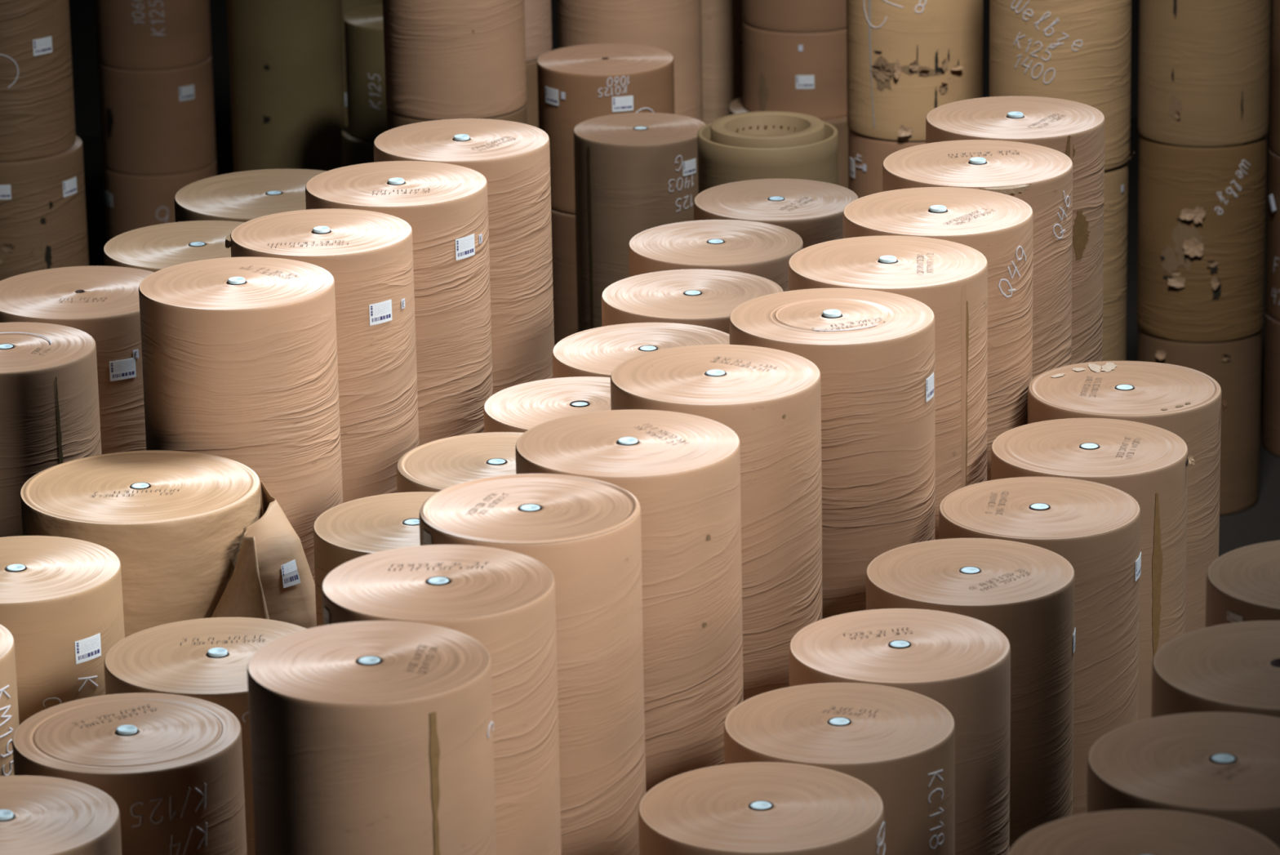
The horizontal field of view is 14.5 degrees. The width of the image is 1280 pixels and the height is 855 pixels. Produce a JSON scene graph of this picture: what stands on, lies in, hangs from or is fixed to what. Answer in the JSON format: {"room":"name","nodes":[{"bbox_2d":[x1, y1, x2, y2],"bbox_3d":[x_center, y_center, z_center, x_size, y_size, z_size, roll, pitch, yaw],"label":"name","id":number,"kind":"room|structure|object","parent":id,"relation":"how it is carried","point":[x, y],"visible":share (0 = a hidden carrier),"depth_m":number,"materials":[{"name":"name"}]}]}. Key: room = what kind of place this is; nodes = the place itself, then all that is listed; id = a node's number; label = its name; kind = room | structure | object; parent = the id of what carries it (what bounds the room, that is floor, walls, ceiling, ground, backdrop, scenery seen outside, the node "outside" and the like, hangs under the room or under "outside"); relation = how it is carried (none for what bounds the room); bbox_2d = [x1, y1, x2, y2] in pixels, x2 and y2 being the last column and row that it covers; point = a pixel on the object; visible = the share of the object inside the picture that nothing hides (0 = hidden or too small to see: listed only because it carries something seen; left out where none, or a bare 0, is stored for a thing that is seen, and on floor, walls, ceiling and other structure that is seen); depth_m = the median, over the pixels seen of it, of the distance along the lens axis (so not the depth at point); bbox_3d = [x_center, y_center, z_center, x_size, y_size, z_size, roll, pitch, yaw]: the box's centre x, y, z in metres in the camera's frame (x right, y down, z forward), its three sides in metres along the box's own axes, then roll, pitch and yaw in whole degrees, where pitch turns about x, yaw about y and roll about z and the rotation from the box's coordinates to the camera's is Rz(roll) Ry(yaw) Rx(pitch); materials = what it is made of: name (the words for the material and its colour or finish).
{"room":"paper roll warehouse","nodes":[
{"label":"paper roll warehouse","id":0,"kind":"room"},
{"bbox_2d":[68,0,1271,137],"bbox_3d":[2.703,-16.085,58.012,46.000,26.200,0.300,-1,17,0],"label":"wall","id":1,"kind":"structure","parent":0,"point":[82,12],"depth_m":61.47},
{"bbox_2d":[79,115,1279,556],"bbox_3d":[3.111,5.953,31.239,46.000,0.200,64.000,-1,17,0],"label":"floor","id":2,"kind":"structure","parent":0,"point":[1260,523],"depth_m":55.29,"materials":[{"name":"concrete"}]},
{"bbox_2d":[102,160,217,242],"bbox_3d":[-5.077,-1.976,53.677,1.203,1.759,1.205,-1,17,0],"label":"paper roll","id":3,"kind":"object","parent":2,"relation":"on","point":[131,202],"visible":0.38,"depth_m":52.99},
{"bbox_2d":[97,56,216,175],"bbox_3d":[-5.103,-3.355,53.246,1.201,1.129,1.201,-1,17,0],"label":"paper roll","id":4,"kind":"object","parent":3,"relation":"on","point":[153,122],"visible":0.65,"depth_m":52.77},
{"bbox_2d":[94,0,211,70],"bbox_3d":[-5.131,-4.866,52.768,1.200,2.032,1.206,-1,17,0],"label":"paper roll","id":5,"kind":"object","parent":4,"relation":"on","point":[131,34],"visible":1,"depth_m":52.48,"materials":[{"name":"brown paper"}]},
{"bbox_2d":[342,125,373,166],"bbox_3d":[-2.312,-1.691,51.007,1.321,2.719,1.320,4,18,17],"label":"paper roll","id":6,"kind":"object","parent":2,"relation":"on","point":[355,151],"visible":0.05,"depth_m":50.25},
{"bbox_2d":[343,4,386,142],"bbox_3d":[-2.346,-3.561,50.419,1.200,1.192,1.202,-1,17,0],"label":"paper roll","id":7,"kind":"object","parent":6,"relation":"on","point":[363,28],"visible":0.25,"depth_m":50.02,"materials":[{"name":"brown paper"}]},
{"bbox_2d":[728,96,848,188],"bbox_3d":[1.677,-1.808,50.763,1.560,2.949,1.560,-1,17,0],"label":"paper roll","id":8,"kind":"object","parent":2,"relation":"on","point":[736,106],"visible":0.12,"depth_m":49.80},
{"bbox_2d":[742,20,846,119],"bbox_3d":[1.643,-3.634,50.186,1.238,0.879,1.245,-1,17,0],"label":"paper roll","id":9,"kind":"object","parent":8,"relation":"on","point":[801,73],"visible":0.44,"depth_m":49.66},
{"bbox_2d":[742,0,846,32],"bbox_3d":[1.621,-4.866,49.802,1.241,1.692,1.241,9,20,29],"label":"paper roll","id":10,"kind":"object","parent":9,"relation":"on","point":[778,15],"visible":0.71,"depth_m":49.47,"materials":[{"name":"brown paper"}]},
{"bbox_2d":[1137,327,1262,515],"bbox_3d":[5.248,-0.143,47.340,1.156,1.699,1.168,-1,17,0],"label":"paper roll","id":11,"kind":"object","parent":2,"relation":"on","point":[1235,365],"visible":0.48,"depth_m":46.86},
{"bbox_2d":[1137,133,1266,342],"bbox_3d":[5.217,-1.836,46.789,1.177,1.859,1.221,-1,17,0],"label":"paper roll","id":12,"kind":"object","parent":11,"relation":"on","point":[1202,211],"visible":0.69,"depth_m":46.36,"materials":[{"name":"paper"}]},
{"bbox_2d":[1137,0,1271,146],"bbox_3d":[5.184,-3.622,46.251,1.236,1.862,1.236,-1,17,0],"label":"paper roll","id":13,"kind":"object","parent":12,"relation":"on","point":[1204,65],"visible":1,"depth_m":45.86,"materials":[{"name":"brown paper"}]},
{"bbox_3d":[2.626,2.724,35.588,1.203,3.368,1.203,-1,17,0],"label":"paper roll","id":14,"kind":"object","parent":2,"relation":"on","visible":0},
{"bbox_2d":[925,96,1104,364],"bbox_3d":[2.567,-0.503,34.574,1.209,3.396,1.208,-8,19,-20],"label":"paper roll","id":15,"kind":"object","parent":14,"relation":"on","point":[1076,130],"visible":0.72,"depth_m":33.97,"materials":[{"name":"brown paper"}]},
{"bbox_3d":[2.294,3.095,34.427,1.237,3.368,1.237,-1,17,0],"label":"paper roll","id":16,"kind":"object","parent":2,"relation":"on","visible":0},
{"bbox_2d":[882,139,1072,379],"bbox_3d":[2.235,-0.129,33.403,1.241,3.396,1.263,-1,17,0],"label":"paper roll","id":17,"kind":"object","parent":16,"relation":"on","point":[1040,176],"visible":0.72,"depth_m":32.76,"materials":[{"name":"brown paper"}]},
{"bbox_3d":[1.968,3.457,33.293,1.193,3.368,1.193,-1,17,0],"label":"paper roll","id":18,"kind":"object","parent":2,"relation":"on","visible":0},
{"bbox_2d":[843,186,1033,480],"bbox_3d":[1.909,0.230,32.279,1.199,3.396,1.200,5,18,17],"label":"paper roll","id":19,"kind":"object","parent":18,"relation":"on","point":[999,226],"visible":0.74,"depth_m":31.63,"materials":[{"name":"brown paper"}]},
{"bbox_3d":[1.597,3.813,32.185,1.209,3.368,1.209,-1,17,0],"label":"paper roll","id":20,"kind":"object","parent":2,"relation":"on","visible":0},
{"bbox_2d":[788,235,987,539],"bbox_3d":[1.538,0.586,31.170,1.216,3.396,1.216,-3,18,-5],"label":"paper roll","id":21,"kind":"object","parent":20,"relation":"on","point":[950,278],"visible":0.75,"depth_m":30.51,"materials":[{"name":"brown paper"}]},
{"bbox_3d":[1.215,4.167,31.079,1.201,3.368,1.201,-1,17,0],"label":"paper roll","id":22,"kind":"object","parent":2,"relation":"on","visible":0},
{"bbox_2d":[728,288,935,618],"bbox_3d":[1.155,0.940,30.065,1.207,3.396,1.206,-17,23,-41],"label":"paper roll","id":23,"kind":"object","parent":22,"relation":"on","point":[873,351],"visible":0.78,"depth_m":29.32,"materials":[{"name":"brown paper"}]},
{"bbox_3d":[0.515,4.520,29.997,1.185,3.368,1.185,-1,17,0],"label":"paper roll","id":24,"kind":"object","parent":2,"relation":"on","visible":0},
{"bbox_2d":[610,344,822,700],"bbox_3d":[0.456,1.300,28.986,1.192,3.382,1.190,-4,18,-11],"label":"paper roll","id":25,"kind":"object","parent":24,"relation":"on","point":[771,398],"visible":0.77,"depth_m":28.32,"materials":[{"name":"brown paper"}]},
{"bbox_3d":[0.022,4.903,28.807,1.213,3.368,1.213,-1,17,0],"label":"paper roll","id":26,"kind":"object","parent":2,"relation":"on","visible":0},
{"bbox_2d":[515,408,743,792],"bbox_3d":[-0.037,1.681,27.795,1.220,3.386,1.220,0,18,5],"label":"paper roll","id":27,"kind":"object","parent":26,"relation":"on","point":[682,470],"visible":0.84,"depth_m":27.12,"materials":[{"name":"brown paper"}]},
{"bbox_3d":[-0.485,5.244,27.753,1.149,3.368,1.149,-1,17,0],"label":"paper roll","id":28,"kind":"object","parent":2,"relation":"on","visible":0},
{"bbox_2d":[418,473,645,854],"bbox_3d":[-0.544,2.024,26.741,1.156,3.381,1.156,-1,17,0],"label":"paper roll","id":29,"kind":"object","parent":28,"relation":"on","point":[586,531],"visible":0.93,"depth_m":26.11,"materials":[{"name":"brown paper"}]},
{"bbox_3d":[-0.919,5.591,26.674,1.159,3.368,1.159,-1,17,0],"label":"paper roll","id":30,"kind":"object","parent":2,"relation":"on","visible":0},
{"bbox_2d":[321,544,561,854],"bbox_3d":[-0.978,2.373,25.663,1.167,3.379,1.167,-1,17,0],"label":"paper roll","id":31,"kind":"object","parent":30,"relation":"on","point":[503,599],"visible":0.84,"depth_m":25.03,"materials":[{"name":"brown paper"}]},
{"bbox_3d":[-1.206,5.938,25.588,1.159,3.368,1.159,-1,17,0],"label":"paper roll","id":32,"kind":"object","parent":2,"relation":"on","visible":0},
{"bbox_2d":[247,620,496,854],"bbox_3d":[-1.264,2.720,24.576,1.168,3.379,1.166,-1,17,0],"label":"paper roll","id":33,"kind":"object","parent":32,"relation":"on","point":[368,737],"visible":1,"depth_m":23.78,"materials":[{"name":"brown paper"}]},
{"bbox_3d":[-1.135,2.724,35.959,1.199,3.278,1.199,-1,17,0],"label":"paper roll","id":34,"kind":"object","parent":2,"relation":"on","visible":0},
{"bbox_2d":[373,118,554,394],"bbox_3d":[-1.192,-0.417,34.971,1.205,3.306,1.204,-6,18,-17],"label":"paper roll","id":35,"kind":"object","parent":34,"relation":"on","point":[513,157],"visible":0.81,"depth_m":34.34,"materials":[{"name":"brown paper"}]},
{"bbox_3d":[-1.529,3.076,34.861,1.201,3.278,1.201,-1,17,0],"label":"paper roll","id":36,"kind":"object","parent":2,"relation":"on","visible":0},
{"bbox_2d":[305,160,493,445],"bbox_3d":[-1.586,-0.065,33.873,1.207,3.306,1.207,2,18,11],"label":"paper roll","id":37,"kind":"object","parent":36,"relation":"on","point":[445,206],"visible":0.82,"depth_m":33.22,"materials":[{"name":"brown paper"}]},
{"bbox_3d":[-1.953,3.442,33.722,1.159,3.278,1.159,-1,17,0],"label":"paper roll","id":38,"kind":"object","parent":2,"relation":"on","visible":0},
{"bbox_2d":[225,208,419,502],"bbox_3d":[-2.027,0.302,32.734,1.197,3.306,1.164,-1,17,0],"label":"paper roll","id":39,"kind":"object","parent":38,"relation":"on","point":[368,255],"visible":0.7,"depth_m":32.09,"materials":[{"name":"brown paper"}]},
{"bbox_3d":[-2.407,3.800,32.611,1.205,3.278,1.205,-1,17,0],"label":"paper roll","id":40,"kind":"object","parent":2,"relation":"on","visible":0},
{"bbox_2d":[138,257,342,582],"bbox_3d":[-2.464,0.659,31.624,1.242,3.306,1.242,-1,17,0],"label":"paper roll","id":41,"kind":"object","parent":40,"relation":"on","point":[240,362],"visible":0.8,"depth_m":30.87,"materials":[{"name":"brown paper"}]},
{"bbox_3d":[-2.917,4.410,31.442,1.430,2.833,1.430,-1,17,0],"label":"paper roll","id":42,"kind":"object","parent":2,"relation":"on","visible":0},
{"bbox_2d":[19,449,316,637],"bbox_3d":[-2.767,1.738,30.462,1.927,2.845,1.450,10,21,32],"label":"paper roll","id":43,"kind":"object","parent":42,"relation":"on","point":[192,535],"visible":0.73,"depth_m":29.81,"materials":[{"name":"brown paper"}]},
{"bbox_3d":[-2.217,5.288,28.606,1.223,2.833,1.223,-1,17,0],"label":"paper roll","id":44,"kind":"object","parent":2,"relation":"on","visible":0},
{"bbox_2d":[104,617,306,854],"bbox_3d":[-2.267,2.573,27.753,1.229,2.859,1.228,8,19,26],"label":"paper roll","id":45,"kind":"object","parent":44,"relation":"on","point":[206,659],"visible":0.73,"depth_m":27.22,"materials":[{"name":"brown paper"}]},
{"bbox_3d":[-2.596,5.643,27.502,1.185,2.833,1.185,-1,17,0],"label":"paper roll","id":46,"kind":"object","parent":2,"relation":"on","visible":0},
{"bbox_2d":[12,692,247,854],"bbox_3d":[-2.646,2.927,26.648,1.192,2.859,1.191,10,21,32],"label":"paper roll","id":47,"kind":"object","parent":46,"relation":"on","point":[171,765],"visible":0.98,"depth_m":25.99,"materials":[{"name":"brown paper"}]},
{"bbox_3d":[-3.103,6.000,26.394,1.157,2.833,1.157,-1,17,0],"label":"paper roll","id":48,"kind":"object","parent":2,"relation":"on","visible":0},
{"bbox_2d":[0,774,121,854],"bbox_3d":[-3.153,3.285,25.540,1.196,2.859,1.196,-1,17,0],"label":"paper roll","id":49,"kind":"object","parent":48,"relation":"on","point":[40,815],"visible":1,"depth_m":25.09,"materials":[{"name":"brown paper"}]},
{"bbox_3d":[-2.591,2.354,37.964,1.440,2.833,1.440,-1,17,0],"label":"paper roll","id":50,"kind":"object","parent":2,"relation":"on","visible":0},
{"bbox_2d":[174,168,325,222],"bbox_3d":[-2.641,-0.354,37.112,1.447,2.843,1.447,-14,21,-35],"label":"paper roll","id":51,"kind":"object","parent":50,"relation":"on","point":[246,196],"visible":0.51,"depth_m":36.65,"materials":[{"name":"brown paper"}]},
{"bbox_3d":[-3.035,2.774,36.653,1.310,2.833,1.311,-1,17,0],"label":"paper roll","id":52,"kind":"object","parent":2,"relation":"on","visible":0},
{"bbox_2d":[103,220,244,272],"bbox_3d":[-3.084,0.067,35.802,1.317,2.842,1.317,-1,17,0],"label":"paper roll","id":53,"kind":"object","parent":52,"relation":"on","point":[153,248],"visible":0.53,"depth_m":35.38,"materials":[{"name":"brown paper"}]},
{"bbox_3d":[-3.735,3.135,35.547,1.320,2.833,1.321,-1,17,0],"label":"paper roll","id":54,"kind":"object","parent":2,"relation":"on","visible":0},
{"bbox_2d":[0,266,154,453],"bbox_3d":[-3.785,0.426,34.696,1.327,2.844,1.328,-1,17,0],"label":"paper roll","id":55,"kind":"object","parent":54,"relation":"on","point":[101,302],"visible":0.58,"depth_m":33.93,"materials":[{"name":"brown"}]},
{"bbox_3d":[-4.089,3.530,34.309,1.181,2.833,1.181,-1,17,0],"label":"paper roll","id":56,"kind":"object","parent":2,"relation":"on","visible":0},
{"bbox_2d":[0,321,102,537],"bbox_3d":[-4.139,0.819,33.457,1.186,2.849,1.186,8,19,26],"label":"paper roll","id":57,"kind":"object","parent":56,"relation":"on","point":[50,406],"visible":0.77,"depth_m":32.73,"materials":[{"name":"brown paper"}]},
{"bbox_3d":[-3.488,4.863,30.035,1.189,2.833,1.189,-1,17,0],"label":"paper roll","id":58,"kind":"object","parent":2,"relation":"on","visible":0},
{"bbox_2d":[0,535,124,724],"bbox_3d":[-3.537,2.153,29.184,1.195,2.847,1.195,0,18,5],"label":"paper roll","id":59,"kind":"object","parent":58,"relation":"on","point":[61,603],"visible":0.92,"depth_m":28.45,"materials":[{"name":"brown paper"}]},
{"bbox_3d":[1.045,2.521,37.118,1.169,2.893,1.169,-1,17,0],"label":"paper roll","id":60,"kind":"object","parent":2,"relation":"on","visible":0},
{"bbox_2d":[693,178,857,248],"bbox_3d":[0.995,-0.245,36.249,1.175,2.904,1.175,3,18,14],"label":"paper roll","id":61,"kind":"object","parent":60,"relation":"on","point":[813,210],"visible":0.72,"depth_m":35.67,"materials":[{"name":"brown paper"}]},
{"bbox_3d":[0.599,2.865,36.050,1.199,2.893,1.199,-1,17,0],"label":"paper roll","id":62,"kind":"object","parent":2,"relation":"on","visible":0},
{"bbox_2d":[628,219,803,291],"bbox_3d":[0.549,0.100,35.180,1.205,2.903,1.204,5,19,20],"label":"paper roll","id":63,"kind":"object","parent":62,"relation":"on","point":[763,250],"visible":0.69,"depth_m":34.61,"materials":[{"name":"brown paper"}]},
{"bbox_3d":[0.427,3.251,34.831,1.211,2.893,1.211,-1,17,0],"label":"paper roll","id":64,"kind":"object","parent":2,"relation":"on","visible":0},
{"bbox_2d":[601,269,783,333],"bbox_3d":[0.377,0.486,33.962,1.217,2.903,1.217,0,18,4],"label":"paper roll","id":65,"kind":"object","parent":64,"relation":"on","point":[707,298],"visible":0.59,"depth_m":33.46,"materials":[{"name":"brown paper"}]},
{"bbox_3d":[0.128,3.640,33.613,1.225,2.893,1.225,-1,17,0],"label":"paper roll","id":66,"kind":"object","parent":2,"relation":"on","visible":0},
{"bbox_2d":[552,322,729,377],"bbox_3d":[0.077,0.875,32.744,1.231,2.903,1.230,-14,21,-35],"label":"paper roll","id":67,"kind":"object","parent":66,"relation":"on","point":[597,351],"visible":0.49,"depth_m":32.43,"materials":[{"name":"brown paper"}]},
{"bbox_3d":[-0.296,3.999,32.495,1.189,2.893,1.189,-1,17,0],"label":"paper roll","id":68,"kind":"object","parent":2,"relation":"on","visible":0},
{"bbox_2d":[483,376,610,432],"bbox_3d":[-0.347,1.234,31.627,1.195,2.902,1.196,0,18,5],"label":"paper roll","id":69,"kind":"object","parent":68,"relation":"on","point":[521,407],"visible":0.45,"depth_m":31.25,"materials":[{"name":"brown paper"}]},
{"bbox_3d":[-0.780,4.351,31.404,1.193,2.893,1.193,-1,17,0],"label":"paper roll","id":70,"kind":"object","parent":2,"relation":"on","visible":0},
{"bbox_2d":[396,431,523,492],"bbox_3d":[-0.831,1.584,30.534,1.199,2.906,1.198,-14,21,-35],"label":"paper roll","id":71,"kind":"object","parent":70,"relation":"on","point":[439,464],"visible":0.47,"depth_m":30.12,"materials":[{"name":"brown paper"}]},
{"bbox_3d":[-1.232,4.691,30.350,1.149,2.893,1.149,-1,17,0],"label":"paper roll","id":72,"kind":"object","parent":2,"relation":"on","visible":0},
{"bbox_2d":[313,491,436,626],"bbox_3d":[-1.283,1.926,29.480,1.188,2.902,1.188,-1,17,0],"label":"paper roll","id":73,"kind":"object","parent":72,"relation":"on","point":[348,531],"visible":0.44,"depth_m":28.97,"materials":[{"name":"brown paper"}]},
{"bbox_3d":[3.125,3.812,32.985,1.209,2.835,1.209,-1,17,0],"label":"paper roll","id":74,"kind":"object","parent":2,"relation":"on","visible":0},
{"bbox_2d":[1027,360,1226,633],"bbox_3d":[3.084,1.101,32.133,1.233,2.847,1.215,-1,17,0],"label":"paper roll","id":75,"kind":"object","parent":74,"relation":"on","point":[1184,402],"visible":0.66,"depth_m":31.57,"materials":[{"name":"brown paper"}]},
{"bbox_3d":[2.801,4.178,31.841,1.185,2.835,1.185,-1,17,0],"label":"paper roll","id":76,"kind":"object","parent":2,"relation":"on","visible":0},
{"bbox_2d":[991,417,1195,720],"bbox_3d":[2.769,1.467,30.989,1.224,2.847,1.191,-1,17,0],"label":"paper roll","id":77,"kind":"object","parent":76,"relation":"on","point":[1148,463],"visible":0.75,"depth_m":30.40,"materials":[{"name":"brown paper"}]},
{"bbox_3d":[2.413,4.527,30.752,1.171,2.835,1.171,-1,17,0],"label":"paper roll","id":78,"kind":"object","parent":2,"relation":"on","visible":0},
{"bbox_2d":[938,476,1141,815],"bbox_3d":[2.363,1.816,29.901,1.207,2.847,1.207,-1,17,0],"label":"paper roll","id":79,"kind":"object","parent":78,"relation":"on","point":[1095,526],"visible":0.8,"depth_m":29.30,"materials":[{"name":"brown paper"}]},
{"bbox_3d":[1.937,4.870,29.691,1.171,2.835,1.171,-1,17,0],"label":"paper roll","id":80,"kind":"object","parent":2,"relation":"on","visible":0},
{"bbox_2d":[866,537,1075,848],"bbox_3d":[1.889,2.159,28.839,1.181,2.847,1.176,-1,17,0],"label":"paper roll","id":81,"kind":"object","parent":80,"relation":"on","point":[1025,591],"visible":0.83,"depth_m":28.25,"materials":[{"name":"brown paper"}]},
{"bbox_3d":[1.481,5.237,28.551,1.191,2.835,1.191,-1,17,0],"label":"paper roll","id":82,"kind":"object","parent":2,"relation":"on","visible":0},
{"bbox_2d":[789,608,1010,854],"bbox_3d":[1.431,2.526,27.699,1.197,2.847,1.197,7,19,23],"label":"paper roll","id":83,"kind":"object","parent":82,"relation":"on","point":[962,663],"visible":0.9,"depth_m":27.10,"materials":[{"name":"brown paper"}]},
{"bbox_3d":[1.110,5.591,27.445,1.195,2.835,1.195,-1,17,0],"label":"paper roll","id":84,"kind":"object","parent":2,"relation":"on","visible":0},
{"bbox_2d":[724,682,955,854],"bbox_3d":[1.061,2.880,26.593,1.201,2.847,1.201,-14,21,-35],"label":"paper roll","id":85,"kind":"object","parent":84,"relation":"on","point":[900,743],"visible":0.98,"depth_m":25.97,"materials":[{"name":"brown paper"}]},
{"bbox_3d":[0.677,5.944,26.348,1.217,2.835,1.217,-1,17,0],"label":"paper roll","id":86,"kind":"object","parent":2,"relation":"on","visible":0},
{"bbox_2d":[638,761,884,854],"bbox_3d":[0.629,3.234,25.496,1.227,2.845,1.222,-1,17,0],"label":"paper roll","id":87,"kind":"object","parent":86,"relation":"on","point":[751,807],"visible":1,"depth_m":24.99,"materials":[{"name":"brown paper"}]},
{"bbox_3d":[3.474,5.554,26.536,1.131,3.368,1.131,-1,17,0],"label":"paper roll","id":88,"kind":"object","parent":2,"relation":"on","visible":0},
{"bbox_2d":[1205,540,1279,626],"bbox_3d":[3.415,2.336,25.525,1.138,3.377,1.138,-1,17,0],"label":"paper roll","id":89,"kind":"object","parent":88,"relation":"on","point":[1242,584],"visible":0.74,"depth_m":24.93,"materials":[{"name":"brown paper"}]},
{"bbox_3d":[3.130,5.939,25.330,1.229,3.368,1.229,-1,17,0],"label":"paper roll","id":90,"kind":"object","parent":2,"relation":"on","visible":0},
{"bbox_2d":[1151,620,1279,717],"bbox_3d":[3.071,2.721,24.319,1.236,3.377,1.235,2,18,11],"label":"paper roll","id":91,"kind":"object","parent":90,"relation":"on","point":[1229,667],"visible":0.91,"depth_m":23.75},
{"bbox_3d":[2.710,6.313,24.165,1.211,3.368,1.211,-1,17,0],"label":"paper roll","id":92,"kind":"object","parent":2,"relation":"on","visible":0},
{"bbox_2d":[1086,711,1279,848],"bbox_3d":[2.651,3.094,23.154,1.217,3.379,1.217,0,18,5],"label":"paper roll","id":93,"kind":"object","parent":92,"relation":"on","point":[1222,765],"visible":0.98,"depth_m":22.57,"materials":[{"name":"brown paper"}]},
{"bbox_3d":[2.254,6.673,23.047,1.191,3.368,1.191,-1,17,0],"label":"paper roll","id":94,"kind":"object","parent":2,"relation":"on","visible":0},
{"bbox_2d":[1008,808,1279,854],"bbox_3d":[2.195,3.454,22.036,1.197,3.378,1.198,7,19,23],"label":"paper roll","id":95,"kind":"object","parent":94,"relation":"on","point":[1123,831],"visible":1,"depth_m":21.79,"materials":[{"name":"brown paper"}]},
{"bbox_3d":[-5.511,0.539,45.306,1.281,1.995,1.281,-1,17,0],"label":"paper roll","id":96,"kind":"object","parent":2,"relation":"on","visible":0},
{"bbox_2d":[0,135,88,280],"bbox_3d":[-5.548,-1.444,44.660,1.310,2.169,1.353,-1,17,0],"label":"paper roll","id":97,"kind":"object","parent":96,"relation":"on","point":[43,214],"visible":0.45,"depth_m":44.00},
{"bbox_2d":[0,0,75,161],"bbox_3d":[-5.586,-3.516,44.030,1.201,2.152,1.205,-1,17,0],"label":"paper roll","id":98,"kind":"object","parent":97,"relation":"on","point":[37,117],"visible":1,"depth_m":43.71,"materials":[{"name":"brown paper"}]},
{"bbox_3d":[-3.673,-1.725,53.567,1.201,1.295,1.201,-1,17,0],"label":"paper roll","id":99,"kind":"object","parent":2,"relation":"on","visible":0},
{"bbox_2d":[226,0,346,172],"bbox_3d":[-3.716,-4.077,52.827,1.201,3.622,1.202,-1,17,0],"label":"paper roll","id":100,"kind":"object","parent":99,"relation":"on","point":[286,73],"visible":0.7,"depth_m":52.48,"materials":[{"name":"brown paper"}]},
{"bbox_3d":[-1.509,0.604,44.196,1.201,2.395,1.201,-1,17,0],"label":"paper roll","id":101,"kind":"object","parent":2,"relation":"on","visible":0},
{"bbox_2d":[386,103,527,130],"bbox_3d":[-1.551,-1.653,43.487,1.201,2.329,1.201,5,19,20],"label":"paper roll","id":102,"kind":"object","parent":101,"relation":"on","point":[393,120],"visible":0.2,"depth_m":42.84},
{"bbox_2d":[382,0,526,120],"bbox_3d":[-1.588,-3.670,42.852,1.207,1.892,1.206,4,18,17],"label":"paper roll","id":103,"kind":"object","parent":102,"relation":"on","point":[444,59],"visible":0.98,"depth_m":42.51,"materials":[{"name":"brown paper"}]},
{"bbox_3d":[-0.044,-0.739,48.384,1.361,2.395,1.361,-1,17,0],"label":"paper roll","id":104,"kind":"object","parent":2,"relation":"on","visible":0},
{"bbox_2d":[556,0,702,121],"bbox_3d":[-0.099,-3.712,47.450,1.361,3.822,1.361,4,18,17],"label":"paper roll","id":105,"kind":"object","parent":104,"relation":"on","point":[674,27],"visible":0.32,"depth_m":46.89,"materials":[{"name":"brown paper"}]},
{"bbox_3d":[0.797,-1.925,52.440,1.201,2.195,1.201,-1,17,0],"label":"paper roll","id":106,"kind":"object","parent":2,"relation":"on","visible":0},
{"bbox_2d":[701,0,742,124],"bbox_3d":[0.748,-4.612,51.595,1.201,3.422,1.201,-14,21,-35],"label":"paper roll","id":107,"kind":"object","parent":106,"relation":"on","point":[722,20],"visible":0.19,"depth_m":51.25,"materials":[{"name":"brown paper"}]},
{"bbox_3d":[2.486,0.328,45.506,1.181,1.995,1.181,-1,17,0],"label":"paper roll","id":108,"kind":"object","parent":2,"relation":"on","visible":0},
{"bbox_2d":[848,128,925,198],"bbox_3d":[2.450,-1.647,44.885,1.181,2.139,1.182,-1,17,0],"label":"paper roll","id":109,"kind":"object","parent":108,"relation":"on","point":[866,155],"visible":0.18,"depth_m":44.27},
{"bbox_2d":[846,0,982,142],"bbox_3d":[2.412,-3.707,44.218,1.202,2.182,1.240,-1,17,0],"label":"paper roll","id":110,"kind":"object","parent":109,"relation":"on","point":[907,60],"visible":0.94,"depth_m":43.89,"materials":[{"name":"brown paper"}]},
{"bbox_3d":[3.663,0.693,44.275,1.181,1.995,1.181,-1,17,0],"label":"paper roll","id":111,"kind":"object","parent":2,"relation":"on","visible":0},
{"bbox_2d":[1102,161,1128,360],"bbox_3d":[3.626,-1.287,43.653,1.213,2.149,1.213,-1,17,0],"label":"paper roll","id":112,"kind":"object","parent":111,"relation":"on","point":[1116,180],"visible":0.14,"depth_m":43.24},
{"bbox_2d":[989,0,1134,171],"bbox_3d":[3.613,-3.400,42.988,1.257,2.272,1.208,-1,17,0],"label":"paper roll","id":113,"kind":"object","parent":112,"relation":"on","point":[1077,51],"visible":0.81,"depth_m":42.55,"materials":[{"name":"brown paper"}]},
{"bbox_3d":[-0.232,0.633,45.031,1.201,1.795,1.201,-1,17,0],"label":"paper roll","id":114,"kind":"object","parent":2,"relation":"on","visible":0},
{"bbox_2d":[551,208,577,346],"bbox_3d":[-0.263,-1.114,44.482,1.202,1.859,1.202,-1,17,0],"label":"paper roll","id":115,"kind":"object","parent":114,"relation":"on","point":[563,224],"visible":0.1,"depth_m":43.94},
{"bbox_2d":[537,44,675,214],"bbox_3d":[-0.291,-2.607,44.010,1.191,1.263,1.197,-1,17,0],"label":"paper roll","id":116,"kind":"object","parent":115,"relation":"on","point":[576,85],"visible":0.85,"depth_m":43.56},
{"bbox_3d":[0.068,0.986,42.554,1.107,2.595,1.107,-1,17,0],"label":"paper roll","id":117,"kind":"object","parent":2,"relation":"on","visible":0},
{"bbox_2d":[573,112,705,332],"bbox_3d":[0.025,-1.362,41.816,1.106,2.313,1.107,-1,17,0],"label":"paper roll","id":118,"kind":"object","parent":117,"relation":"on","point":[635,173],"visible":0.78,"depth_m":41.21,"materials":[{"name":"brown paper"}]},
{"bbox_3d":[1.081,1.161,41.252,1.121,3.006,1.121,-1,17,0],"label":"paper roll","id":119,"kind":"object","parent":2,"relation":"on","visible":0},
{"bbox_2d":[697,111,838,194],"bbox_3d":[1.036,-1.345,40.464,1.122,2.244,1.121,-1,17,0],"label":"paper roll","id":120,"kind":"object","parent":119,"relation":"on","point":[758,144],"visible":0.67,"depth_m":39.84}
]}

